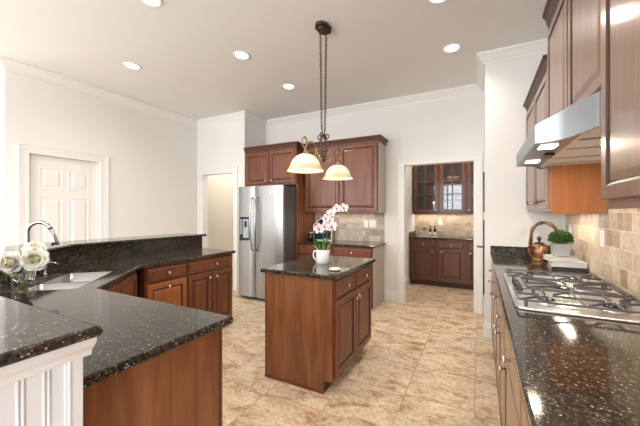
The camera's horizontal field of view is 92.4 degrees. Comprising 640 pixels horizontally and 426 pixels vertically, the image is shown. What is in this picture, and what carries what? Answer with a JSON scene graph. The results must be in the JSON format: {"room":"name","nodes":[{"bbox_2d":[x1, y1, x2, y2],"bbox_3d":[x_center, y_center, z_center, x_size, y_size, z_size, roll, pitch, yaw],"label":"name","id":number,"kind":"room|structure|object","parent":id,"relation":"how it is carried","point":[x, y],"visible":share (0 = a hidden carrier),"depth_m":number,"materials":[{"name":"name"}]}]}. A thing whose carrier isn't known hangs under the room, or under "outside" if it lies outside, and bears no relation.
{"room":"kitchen","nodes":[
{"label":"kitchen","id":0,"kind":"room"},
{"bbox_2d":[0,70,196,246],"bbox_3d":[-3.070,-0.195,4.885,0.120,3.190,2.874,0,0,28],"label":"wall","id":1,"kind":"structure","parent":0,"point":[153,158],"depth_m":4.66,"materials":[{"name":"white paint"}]},
{"bbox_2d":[17,142,108,244],"bbox_3d":[-3.385,0.279,4.121,0.028,2.243,1.010,0,0,28],"label":"trim","id":2,"kind":"structure","parent":1,"relation":"attached to","point":[23,150],"depth_m":3.85,"materials":[{"name":"white paint"}]},
{"bbox_2d":[29,154,97,242],"bbox_3d":[-3.418,0.330,4.138,0.113,2.125,0.790,0,0,28],"label":"door","id":3,"kind":"structure","parent":1,"relation":"in","point":[63,193],"depth_m":4.13,"materials":[{"name":"white paint"}]},
{"bbox_2d":[0,38,546,127],"bbox_3d":[-2.463,-1.732,2.214,7.985,0.115,8.050,0,0,28],"label":"trim","id":4,"kind":"structure","parent":1,"relation":"attached to","point":[536,47],"depth_m":4.51,"materials":[{"name":"white paint"}]},
{"bbox_2d":[0,248,198,286],"bbox_3d":[-1.696,0.858,2.302,1.175,1.085,3.662,0,0,-16],"label":"wall","id":5,"kind":"structure","parent":0,"point":[198,248],"depth_m":2.74,"materials":[{"name":"black stone"}]},
{"bbox_2d":[208,174,232,273],"bbox_3d":[-1.601,-0.195,6.513,1.420,3.190,1.370,0,0,28],"label":"wall","id":6,"kind":"structure","parent":0,"point":[220,187],"depth_m":6.70,"materials":[{"name":"beige paint"}]},
{"bbox_2d":[197,119,248,290],"bbox_3d":[-1.848,-0.195,5.801,1.200,3.190,0.120,0,0,28],"label":"wall","id":7,"kind":"structure","parent":0,"point":[221,145],"depth_m":5.74,"materials":[{"name":"white paint"}]},
{"bbox_2d":[198,166,237,290],"bbox_3d":[-1.922,0.281,5.756,0.990,2.237,0.028,0,0,28],"label":"trim","id":8,"kind":"structure","parent":7,"relation":"attached to","point":[234,170],"depth_m":5.57,"materials":[{"name":"white paint"}]},
{"bbox_2d":[249,121,265,146],"bbox_3d":[-1.052,-0.195,6.159,0.120,3.190,1.250,0,0,28],"label":"wall","id":9,"kind":"structure","parent":0,"point":[257,133],"depth_m":5.76,"materials":[{"name":"white paint"}]},
{"bbox_2d":[0,0,548,119],"bbox_3d":[-1.894,-1.840,3.073,8.600,0.100,10.500,0,0,28],"label":"ceiling","id":10,"kind":"structure","parent":0,"point":[377,50],"depth_m":3.26,"materials":[{"name":"white paint"}]},
{"bbox_2d":[123,62,140,69],"bbox_3d":[-2.288,-1.785,3.739,0.196,0.010,0.196,0,0,28],"label":"recessed light","id":11,"kind":"object","parent":10,"relation":"in","point":[129,65],"visible":1,"depth_m":3.73,"materials":[{"name":"white paint"}]},
{"bbox_2d":[139,0,162,7],"bbox_3d":[-1.424,-1.785,2.569,0.196,0.010,0.196,0,0,28],"label":"recessed light","id":12,"kind":"object","parent":10,"relation":"in","point":[151,3],"visible":1,"depth_m":2.61,"materials":[{"name":"white paint"}]},
{"bbox_2d":[233,51,249,59],"bbox_3d":[-0.889,-1.785,3.486,0.196,0.010,0.196,0,0,28],"label":"recessed light","id":13,"kind":"object","parent":10,"relation":"in","point":[241,55],"visible":1,"depth_m":3.48,"materials":[{"name":"white paint"}]},
{"bbox_2d":[282,84,295,89],"bbox_3d":[-0.441,-1.785,4.346,0.196,0.010,0.196,0,0,28],"label":"recessed light","id":14,"kind":"object","parent":10,"relation":"in","point":[285,86],"visible":1,"depth_m":4.33,"materials":[{"name":"white paint"}]},
{"bbox_2d":[287,20,352,180],"bbox_3d":[0.032,-1.075,2.949,0.326,1.429,1.006,0,0,28],"label":"pendant lamp","id":15,"kind":"object","parent":10,"relation":"hanging from","point":[305,163],"visible":1,"depth_m":2.91,"materials":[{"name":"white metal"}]},
{"bbox_2d":[427,0,446,4],"bbox_3d":[0.982,-1.785,2.533,0.196,0.010,0.196,0,0,28],"label":"recessed light","id":16,"kind":"object","parent":10,"relation":"in","point":[433,2],"visible":1,"depth_m":2.60,"materials":[{"name":"white paint"}]},
{"bbox_2d":[442,43,461,52],"bbox_3d":[1.431,-1.785,3.330,0.196,0.010,0.196,0,0,28],"label":"recessed light","id":17,"kind":"object","parent":10,"relation":"in","point":[454,47],"visible":1,"depth_m":3.32,"materials":[{"name":"white paint"}]},
{"bbox_2d":[222,274,500,425],"bbox_3d":[-1.894,1.450,3.073,8.600,0.100,10.500,0,0,28],"label":"floor","id":18,"kind":"structure","parent":0,"point":[427,360],"depth_m":2.63,"materials":[{"name":"tile"}]},
{"bbox_2d":[0,337,96,425],"bbox_3d":[-0.716,0.857,0.588,0.085,1.086,0.480,0,0,28],"label":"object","id":19,"kind":"object","parent":18,"relation":"on","point":[46,389],"visible":0.98,"depth_m":0.71,"materials":[{"name":"white wood"}]},
{"bbox_2d":[103,271,136,296],"bbox_3d":[-1.547,0.954,2.335,0.123,0.893,0.860,0,0,-15],"label":"base cabinet","id":20,"kind":"object","parent":18,"relation":"on","point":[127,285],"visible":0.07,"depth_m":2.48,"materials":[{"name":"brown wood"}]},
{"bbox_2d":[83,328,221,425],"bbox_3d":[-1.051,0.954,1.393,1.098,0.893,0.643,0,0,28],"label":"base cabinet","id":21,"kind":"object","parent":18,"relation":"on","point":[180,386],"visible":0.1,"depth_m":1.14,"materials":[{"name":"brown wood"}]},
{"bbox_2d":[0,248,234,388],"bbox_3d":[-1.421,0.487,2.403,1.454,0.035,3.413,0,0,-15],"label":"countertop","id":22,"kind":"structure","parent":21,"relation":"on","point":[136,330],"depth_m":1.42,"materials":[{"name":"black stone"}]},
{"bbox_2d":[11,270,36,298],"bbox_3d":[-1.611,0.395,1.669,0.104,0.150,0.104,0,0,28],"label":"vase","id":23,"kind":"object","parent":22,"relation":"on","point":[26,293],"visible":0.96,"depth_m":1.66,"materials":[{"name":"clear glass"}]},
{"bbox_2d":[0,253,20,288],"bbox_3d":[-1.629,0.309,1.578,0.091,0.225,0.181,0,0,28],"label":"peony","id":24,"kind":"object","parent":23,"relation":"in","point":[2,259],"visible":1,"depth_m":1.57,"materials":[{"name":"white plant"}]},
{"bbox_2d":[1,251,26,289],"bbox_3d":[-1.663,0.314,1.645,0.128,0.215,0.063,0,0,-3],"label":"peony","id":25,"kind":"object","parent":23,"relation":"in","point":[12,264],"visible":0.9,"depth_m":1.65,"materials":[{"name":"white plant"}]},
{"bbox_2d":[21,241,46,289],"bbox_3d":[-1.615,0.291,1.737,0.110,0.258,0.109,0,0,-41],"label":"peony","id":26,"kind":"object","parent":23,"relation":"in","point":[29,245],"visible":0.4,"depth_m":1.74,"materials":[{"name":"white plant"}]},
{"bbox_2d":[19,247,49,289],"bbox_3d":[-1.548,0.304,1.655,0.132,0.235,0.090,0,0,-17],"label":"peony","id":27,"kind":"object","parent":23,"relation":"in","point":[37,258],"visible":1,"depth_m":1.65,"materials":[{"name":"white plant"}]},
{"bbox_2d":[20,220,58,280],"bbox_3d":[-1.962,0.260,2.136,0.215,0.418,0.121,0,0,-15],"label":"faucet","id":28,"kind":"object","parent":22,"relation":"on","point":[54,240],"visible":0.74,"depth_m":2.15,"materials":[{"name":"silver metal"}]},
{"bbox_2d":[41,262,58,275],"bbox_3d":[-2.045,0.420,2.326,0.110,0.099,0.040,0,0,-16],"label":"soap dispenser","id":29,"kind":"object","parent":22,"relation":"on","point":[44,271],"visible":0.65,"depth_m":2.31,"materials":[{"name":"silver metal"}]},
{"bbox_2d":[27,271,111,290],"bbox_3d":[-1.810,0.593,2.247,0.394,0.174,0.804,0,0,-15],"label":"sink","id":30,"kind":"object","parent":22,"relation":"in","point":[71,280],"visible":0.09,"depth_m":2.35,"materials":[{"name":"white ceramic"}]},
{"bbox_2d":[0,236,201,285],"bbox_3d":[-1.626,0.392,2.325,1.058,0.154,3.477,0,0,-16],"label":"bar splash","id":31,"kind":"object","parent":22,"relation":"on","point":[72,255],"visible":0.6,"depth_m":3.06,"materials":[{"name":"black stone"}]},
{"bbox_2d":[0,233,206,367],"bbox_3d":[-1.787,0.299,2.251,1.550,0.028,4.167,0,0,-16],"label":"bar ledge","id":32,"kind":"object","parent":31,"relation":"on","point":[27,331],"visible":0.82,"depth_m":0.78,"materials":[{"name":"black stone"}]},
{"bbox_2d":[132,245,142,252],"bbox_3d":[-1.985,0.390,3.346,0.009,0.070,0.118,0,0,28],"label":"outlet plate","id":33,"kind":"object","parent":31,"relation":"attached to","point":[139,248],"visible":1,"depth_m":3.34,"materials":[{"name":"black plastic"}]},
{"bbox_2d":[179,241,186,246],"bbox_3d":[-1.721,0.390,3.852,0.009,0.070,0.118,0,0,28],"label":"outlet plate","id":34,"kind":"object","parent":31,"relation":"attached to","point":[181,243],"visible":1,"depth_m":3.85,"materials":[{"name":"black plastic"}]},
{"bbox_2d":[136,261,186,306],"bbox_3d":[-1.729,0.954,3.159,0.583,0.893,0.453,0,0,28],"label":"base cabinet","id":35,"kind":"object","parent":18,"relation":"on","point":[167,283],"visible":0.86,"depth_m":3.01,"materials":[{"name":"brown wood"}]},
{"bbox_2d":[186,254,231,315],"bbox_3d":[-1.469,0.954,3.658,0.583,0.893,0.670,0,0,28],"label":"base cabinet","id":36,"kind":"object","parent":18,"relation":"on","point":[209,280],"visible":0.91,"depth_m":3.52,"materials":[{"name":"brown wood"}]},
{"bbox_2d":[239,185,296,299],"bbox_3d":[-0.865,0.485,5.042,0.885,1.830,0.577,0,0,28],"label":"refrigerator","id":37,"kind":"object","parent":18,"relation":"on","point":[268,213],"visible":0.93,"depth_m":4.86,"materials":[{"name":"grey metal"}]},
{"bbox_2d":[297,184,314,258],"bbox_3d":[-0.232,0.466,5.246,0.022,1.868,0.600,0,0,28],"label":"board","id":38,"kind":"object","parent":18,"relation":"on","point":[305,221],"visible":0.36,"depth_m":5.11,"materials":[{"name":"brown wood"}]},
{"bbox_2d":[298,244,332,258],"bbox_3d":[0.048,0.954,5.079,0.620,0.893,0.638,0,0,28],"label":"base cabinet","id":39,"kind":"object","parent":18,"relation":"on","point":[303,250],"visible":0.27,"depth_m":4.89,"materials":[{"name":"brown wood"}]},
{"bbox_2d":[265,264,370,394],"bbox_3d":[0.043,0.954,2.877,0.689,0.893,0.918,0,0,28],"label":"kitchen island","id":40,"kind":"object","parent":18,"relation":"on","point":[315,328],"visible":0.96,"depth_m":2.50,"materials":[{"name":"brown wood"}]},
{"bbox_2d":[260,255,375,279],"bbox_3d":[0.033,0.487,2.887,0.700,0.035,0.990,0,0,28],"label":"island countertop","id":41,"kind":"structure","parent":40,"relation":"on","point":[308,267],"depth_m":2.65,"materials":[{"name":"black stone"}]},
{"bbox_2d":[313,249,329,263],"bbox_3d":[0.019,0.406,2.887,0.143,0.128,0.126,0,0,-23],"label":"pitcher","id":42,"kind":"object","parent":41,"relation":"on","point":[322,256],"visible":0.98,"depth_m":2.84,"materials":[{"name":"white ceramic"}]},
{"bbox_2d":[313,203,351,249],"bbox_3d":[0.097,0.135,2.859,0.327,0.456,0.248,0,0,28],"label":"orchid","id":43,"kind":"object","parent":42,"relation":"on","point":[322,245],"visible":0.94,"depth_m":2.85,"materials":[{"name":"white plant"}]},
{"bbox_2d":[329,267,340,270],"bbox_3d":[0.123,0.459,2.518,0.100,0.021,0.100,0,0,28],"label":"coaster","id":44,"kind":"object","parent":41,"relation":"on","point":[331,268],"visible":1,"depth_m":2.49,"materials":[{"name":"white ceramic"}]},
{"bbox_2d":[333,245,383,309],"bbox_3d":[0.605,0.954,4.788,0.633,0.893,0.638,0,0,28],"label":"base cabinet","id":45,"kind":"object","parent":18,"relation":"on","point":[377,268],"visible":0.48,"depth_m":4.56,"materials":[{"name":"brown wood"}]},
{"bbox_2d":[298,240,385,247],"bbox_3d":[0.345,0.487,4.934,1.280,0.035,0.606,0,0,28],"label":"countertop","id":46,"kind":"structure","parent":45,"relation":"on","point":[360,244],"depth_m":4.73,"materials":[{"name":"black stone"}]},
{"bbox_2d":[308,231,313,240],"bbox_3d":[-0.154,0.390,5.178,0.096,0.160,0.096,0,0,28],"label":"canister","id":47,"kind":"object","parent":46,"relation":"on","point":[310,234],"visible":0.91,"depth_m":5.14,"materials":[{"name":"black"}]},
{"bbox_2d":[313,217,331,240],"bbox_3d":[0.043,0.265,5.233,0.330,0.410,0.036,0,0,16],"label":"coffee maker","id":48,"kind":"object","parent":46,"relation":"on","point":[318,236],"visible":0.48,"depth_m":5.23,"materials":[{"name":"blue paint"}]},
{"bbox_2d":[410,239,437,285],"bbox_3d":[2.134,0.954,6.205,0.489,0.893,0.683,0,0,28],"label":"base cabinet","id":49,"kind":"object","parent":18,"relation":"on","point":[423,252],"visible":0.96,"depth_m":5.94,"materials":[{"name":"brown wood"}]},
{"bbox_2d":[437,240,465,288],"bbox_3d":[2.575,0.954,5.975,0.484,0.893,0.683,0,0,28],"label":"base cabinet","id":50,"kind":"object","parent":18,"relation":"on","point":[451,254],"visible":0.98,"depth_m":5.71,"materials":[{"name":"brown wood"}]},
{"bbox_2d":[408,235,473,240],"bbox_3d":[2.761,0.487,5.892,1.950,0.035,0.673,0,0,28],"label":"countertop","id":51,"kind":"structure","parent":50,"relation":"on","point":[459,238],"depth_m":5.89,"materials":[{"name":"black stone"}]},
{"bbox_2d":[409,231,415,236],"bbox_3d":[1.914,0.424,6.353,0.019,0.089,0.636,0,0,28],"label":"side splash","id":52,"kind":"object","parent":51,"relation":"on","point":[411,233],"visible":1,"depth_m":6.31,"materials":[{"name":"black stone"}]},
{"bbox_2d":[466,241,473,289],"bbox_3d":[3.005,0.954,5.751,0.484,0.893,0.683,0,0,28],"label":"base cabinet","id":53,"kind":"object","parent":18,"relation":"on","point":[469,244],"visible":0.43,"depth_m":5.56,"materials":[{"name":"brown wood"}]},
{"bbox_2d":[488,262,493,341],"bbox_3d":[2.049,0.954,3.015,0.693,0.893,0.598,0,0,28],"label":"base cabinet","id":54,"kind":"object","parent":18,"relation":"on","point":[489,270],"visible":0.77,"depth_m":3.16,"materials":[{"name":"beige wood"}]},
{"bbox_2d":[489,271,496,372],"bbox_3d":[1.776,0.954,2.492,0.693,0.893,0.578,0,0,28],"label":"base cabinet","id":55,"kind":"object","parent":18,"relation":"on","point":[494,279],"visible":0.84,"depth_m":2.64,"materials":[{"name":"beige wood"}]},
{"bbox_2d":[492,284,505,425],"bbox_3d":[1.425,0.954,1.818,0.693,0.893,0.938,0,0,28],"label":"base cabinet","id":56,"kind":"object","parent":18,"relation":"on","point":[499,332],"visible":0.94,"depth_m":1.87,"materials":[{"name":"beige wood"}]},
{"bbox_2d":[498,322,522,425],"bbox_3d":[1.046,0.954,1.091,0.693,0.893,0.698,0,0,28],"label":"base cabinet","id":57,"kind":"object","parent":18,"relation":"on","point":[513,392],"visible":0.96,"depth_m":1.23,"materials":[{"name":"beige wood"}]},
{"bbox_2d":[522,397,529,425],"bbox_3d":[0.723,0.954,0.470,0.693,0.893,0.698,0,0,28],"label":"base cabinet","id":58,"kind":"object","parent":18,"relation":"on","point":[525,422],"visible":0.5,"depth_m":0.85,"materials":[{"name":"beige wood"}]},
{"bbox_3d":[0.330,0.953,-0.284,0.693,0.893,0.998,0,0,28],"label":"base cabinet","id":59,"kind":"object","parent":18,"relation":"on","visible":0},
{"bbox_2d":[490,255,639,425],"bbox_3d":[1.150,0.487,1.260,0.669,0.035,4.538,0,0,28],"label":"countertop","id":60,"kind":"structure","parent":59,"relation":"on","point":[572,370],"depth_m":0.97,"materials":[{"name":"black stone"}]},
{"bbox_2d":[527,221,557,260],"bbox_3d":[2.189,0.275,3.035,0.273,0.390,0.200,0,0,18],"label":"kettle","id":61,"kind":"object","parent":60,"relation":"on","point":[536,250],"visible":0.87,"depth_m":3.00,"materials":[{"name":"orange metal"}]},
{"bbox_2d":[528,245,534,250],"bbox_3d":[2.068,0.344,3.006,0.060,0.065,0.020,0,0,32],"label":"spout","id":62,"kind":"object","parent":61,"relation":"on","point":[532,247],"depth_m":3.01,"materials":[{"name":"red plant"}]},
{"bbox_2d":[547,264,586,271],"bbox_3d":[2.070,0.459,2.586,0.235,0.022,0.180,0,0,25],"label":"book","id":63,"kind":"object","parent":60,"relation":"on","point":[548,265],"visible":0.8,"depth_m":2.52,"materials":[{"name":"grey paper"}]},
{"bbox_2d":[548,260,587,268],"bbox_3d":[2.072,0.424,2.579,0.235,0.042,0.170,0,0,28],"label":"book","id":64,"kind":"object","parent":63,"relation":"on","point":[580,264],"visible":0.87,"depth_m":2.51,"materials":[{"name":"grey paper"}]},
{"bbox_2d":[543,254,577,261],"bbox_3d":[2.034,0.383,2.605,0.205,0.036,0.165,0,0,23],"label":"book","id":65,"kind":"object","parent":64,"relation":"on","point":[548,257],"visible":1,"depth_m":2.54,"materials":[{"name":"grey paper"}]},
{"bbox_2d":[547,229,574,256],"bbox_3d":[2.039,0.249,2.602,0.191,0.224,0.196,0,0,20],"label":"bush","id":66,"kind":"object","parent":65,"relation":"on","point":[561,238],"visible":1,"depth_m":2.56,"materials":[{"name":"green plant"}]},
{"bbox_2d":[503,269,639,323],"bbox_3d":[1.426,0.445,1.805,0.550,0.050,0.980,0,0,28],"label":"cooktop","id":67,"kind":"object","parent":60,"relation":"in","point":[586,297],"visible":1,"depth_m":1.61,"materials":[{"name":"silver metal"}]},
{"bbox_2d":[266,93,483,312],"bbox_3d":[0.642,-0.195,5.202,3.770,3.190,0.120,0,0,28],"label":"wall","id":68,"kind":"structure","parent":0,"point":[450,126],"depth_m":4.79,"materials":[{"name":"white paint"}]},
{"bbox_2d":[243,141,304,187],"bbox_3d":[-0.714,-0.812,5.462,1.115,0.685,0.653,0,0,28],"label":"upper cabinet","id":69,"kind":"object","parent":68,"relation":"attached to","point":[269,164],"visible":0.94,"depth_m":5.18,"materials":[{"name":"brown wood"}]},
{"bbox_2d":[304,134,387,212],"bbox_3d":[0.409,-0.583,5.014,1.315,1.155,0.420,0,0,28],"label":"upper cabinet","id":70,"kind":"object","parent":68,"relation":"attached to","point":[364,157],"visible":0.77,"depth_m":4.77,"materials":[{"name":"brown wood"}]},
{"bbox_2d":[316,213,384,241],"bbox_3d":[0.483,0.225,5.211,1.240,0.490,0.012,0,0,28],"label":"backsplash","id":71,"kind":"structure","parent":68,"relation":"attached to","point":[352,228],"depth_m":5.13,"materials":[{"name":"tile"}]},
{"bbox_2d":[364,220,367,227],"bbox_3d":[0.758,0.180,5.056,0.075,0.118,0.009,0,0,28],"label":"outlet plate","id":72,"kind":"object","parent":68,"relation":"attached to","point":[365,221],"visible":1,"depth_m":5.05,"materials":[{"name":"white plastic"}]},
{"bbox_2d":[369,220,375,227],"bbox_3d":[0.860,0.180,5.003,0.120,0.118,0.009,0,0,28],"label":"outlet plate","id":73,"kind":"object","parent":68,"relation":"attached to","point":[372,223],"visible":1,"depth_m":5.00,"materials":[{"name":"white plastic"}]},
{"bbox_2d":[385,291,397,301],"bbox_3d":[1.130,1.323,4.872,0.210,0.155,0.016,0,0,28],"label":"baseboard","id":74,"kind":"structure","parent":68,"relation":"attached to","point":[392,296],"depth_m":4.86,"materials":[{"name":"white paint"}]},
{"bbox_2d":[398,153,481,313],"bbox_3d":[1.741,0.280,4.546,1.175,2.240,0.028,0,0,28],"label":"trim","id":75,"kind":"structure","parent":68,"relation":"attached to","point":[476,157],"depth_m":4.35,"materials":[{"name":"white paint"}]},
{"bbox_2d":[406,166,414,281],"bbox_3d":[1.570,-0.195,5.846,0.120,3.190,1.880,0,0,28],"label":"wall","id":76,"kind":"structure","parent":0,"point":[410,217],"depth_m":6.14,"materials":[{"name":"white paint"}]},
{"bbox_2d":[406,276,409,286],"bbox_3d":[1.478,1.323,5.522,0.016,0.155,1.220,0,0,28],"label":"baseboard","id":77,"kind":"structure","parent":76,"relation":"attached to","point":[407,278],"depth_m":5.92,"materials":[{"name":"white paint"}]},
{"bbox_2d":[484,53,564,323],"bbox_3d":[2.429,-0.195,3.758,0.735,3.190,1.030,0,0,28],"label":"wall","id":78,"kind":"structure","parent":0,"point":[507,84],"depth_m":3.38,"materials":[{"name":"white paint"}]},
{"bbox_2d":[476,153,484,318],"bbox_3d":[2.081,0.340,3.949,0.119,2.100,0.652,0,0,28],"label":"door","id":79,"kind":"structure","parent":78,"relation":"in","point":[477,246],"depth_m":3.66,"materials":[{"name":"white paint"}]},
{"bbox_2d":[483,319,491,337],"bbox_3d":[1.925,1.323,3.510,0.101,0.155,0.156,0,0,28],"label":"baseboard","id":80,"kind":"structure","parent":78,"relation":"attached to","point":[487,333],"depth_m":3.45,"materials":[{"name":"white paint"}]},
{"bbox_2d":[490,246,529,256],"bbox_3d":[2.203,0.417,3.283,0.667,0.104,0.020,0,0,28],"label":"end splash","id":81,"kind":"object","parent":78,"relation":"attached to","point":[494,250],"visible":0.56,"depth_m":3.35,"materials":[{"name":"black stone"}]},
{"bbox_2d":[523,55,607,213],"bbox_3d":[2.063,-0.577,2.691,0.367,1.167,1.171,0,0,28],"label":"upper cabinet","id":82,"kind":"object","parent":78,"relation":"attached to","point":[576,188],"visible":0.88,"depth_m":2.22,"materials":[{"name":"brown wood"}]},
{"bbox_2d":[550,243,570,256],"bbox_3d":[2.039,0.309,2.602,0.113,0.105,0.110,0,0,20],"label":"pot","id":83,"kind":"object","parent":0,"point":[557,249],"depth_m":2.56,"materials":[{"name":"white ceramic"}]},
{"bbox_3d":[0.948,-0.195,-0.009,0.120,3.190,7.260,0,0,28],"label":"wall","id":84,"kind":"structure","parent":0,"visible":0},
{"bbox_2d":[516,91,600,169],"bbox_3d":[1.469,-0.410,1.732,0.535,0.159,1.330,0,0,28],"label":"range hood","id":85,"kind":"object","parent":84,"relation":"attached to","point":[571,136],"visible":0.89,"depth_m":1.47,"materials":[{"name":"silver metal"}]},
{"bbox_2d":[525,160,539,163],"bbox_3d":[1.417,-0.341,2.047,0.070,0.004,0.100,0,0,28],"label":"lamp","id":86,"kind":"object","parent":85,"relation":"on","point":[527,161],"depth_m":2.02,"materials":[{"name":"white"}]},
{"bbox_2d":[538,144,557,149],"bbox_3d":[1.176,-0.341,1.586,0.070,0.004,0.100,0,0,28],"label":"lamp","id":87,"kind":"object","parent":85,"relation":"on","point":[546,146],"depth_m":1.56,"materials":[{"name":"white"}]},
{"bbox_2d":[542,0,600,117],"bbox_3d":[1.512,-0.972,1.631,0.365,0.960,1.200,0,0,28],"label":"upper cabinet","id":88,"kind":"object","parent":84,"relation":"attached to","point":[574,26],"visible":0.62,"depth_m":1.63,"materials":[{"name":"brown wood"}]},
{"bbox_2d":[565,208,639,298],"bbox_3d":[1.417,-0.040,1.032,0.012,1.020,4.740,0,0,28],"label":"backsplash","id":89,"kind":"structure","parent":84,"relation":"attached to","point":[617,263],"depth_m":2.04,"materials":[{"name":"tile"}]},
{"bbox_2d":[600,230,604,246],"bbox_3d":[2.003,0.180,2.181,0.009,0.118,0.075,0,0,28],"label":"outlet plate","id":90,"kind":"object","parent":84,"relation":"attached to","point":[602,232],"visible":1,"depth_m":2.17,"materials":[{"name":"white plastic"}]},
{"bbox_2d":[601,0,639,208],"bbox_3d":[0.785,-0.734,0.256,0.385,1.437,1.900,0,0,28],"label":"upper cabinet","id":91,"kind":"object","parent":84,"relation":"attached to","point":[620,19],"visible":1,"depth_m":1.02,"materials":[{"name":"brown wood"}]},
{"bbox_3d":[2.950,-0.195,6.255,2.190,3.190,0.120,0,0,28],"label":"wall","id":92,"kind":"structure","parent":0,"visible":0},
{"bbox_2d":[413,164,438,214],"bbox_3d":[2.209,-0.510,6.344,0.493,1.080,0.397,0,0,28],"label":"wall cabinet","id":93,"kind":"object","parent":92,"relation":"attached to","point":[425,177],"visible":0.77,"depth_m":6.36,"materials":[{"name":"brown wood"}]},
{"bbox_2d":[415,214,473,236],"bbox_3d":[2.920,0.225,6.196,1.950,0.490,0.012,0,0,28],"label":"backsplash","id":94,"kind":"structure","parent":92,"relation":"attached to","point":[452,225],"depth_m":6.35,"materials":[{"name":"tile"}]},
{"bbox_2d":[439,162,465,214],"bbox_3d":[2.650,-0.510,6.114,0.488,1.080,0.397,0,0,28],"label":"wall cabinet","id":95,"kind":"object","parent":92,"relation":"attached to","point":[452,193],"visible":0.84,"depth_m":6.09,"materials":[{"name":"brown wood"}]},
{"bbox_2d":[446,176,458,179],"bbox_3d":[2.639,-0.672,6.101,0.250,0.085,0.250,0,0,28],"label":"bowl","id":96,"kind":"object","parent":95,"relation":"on","point":[450,177],"visible":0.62,"depth_m":6.02,"materials":[{"name":"beige ceramic"}]},
{"bbox_2d":[466,162,473,214],"bbox_3d":[3.080,-0.510,5.890,0.488,1.080,0.397,0,0,28],"label":"wall cabinet","id":97,"kind":"object","parent":92,"relation":"attached to","point":[469,165],"visible":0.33,"depth_m":5.84,"materials":[{"name":"brown wood"}]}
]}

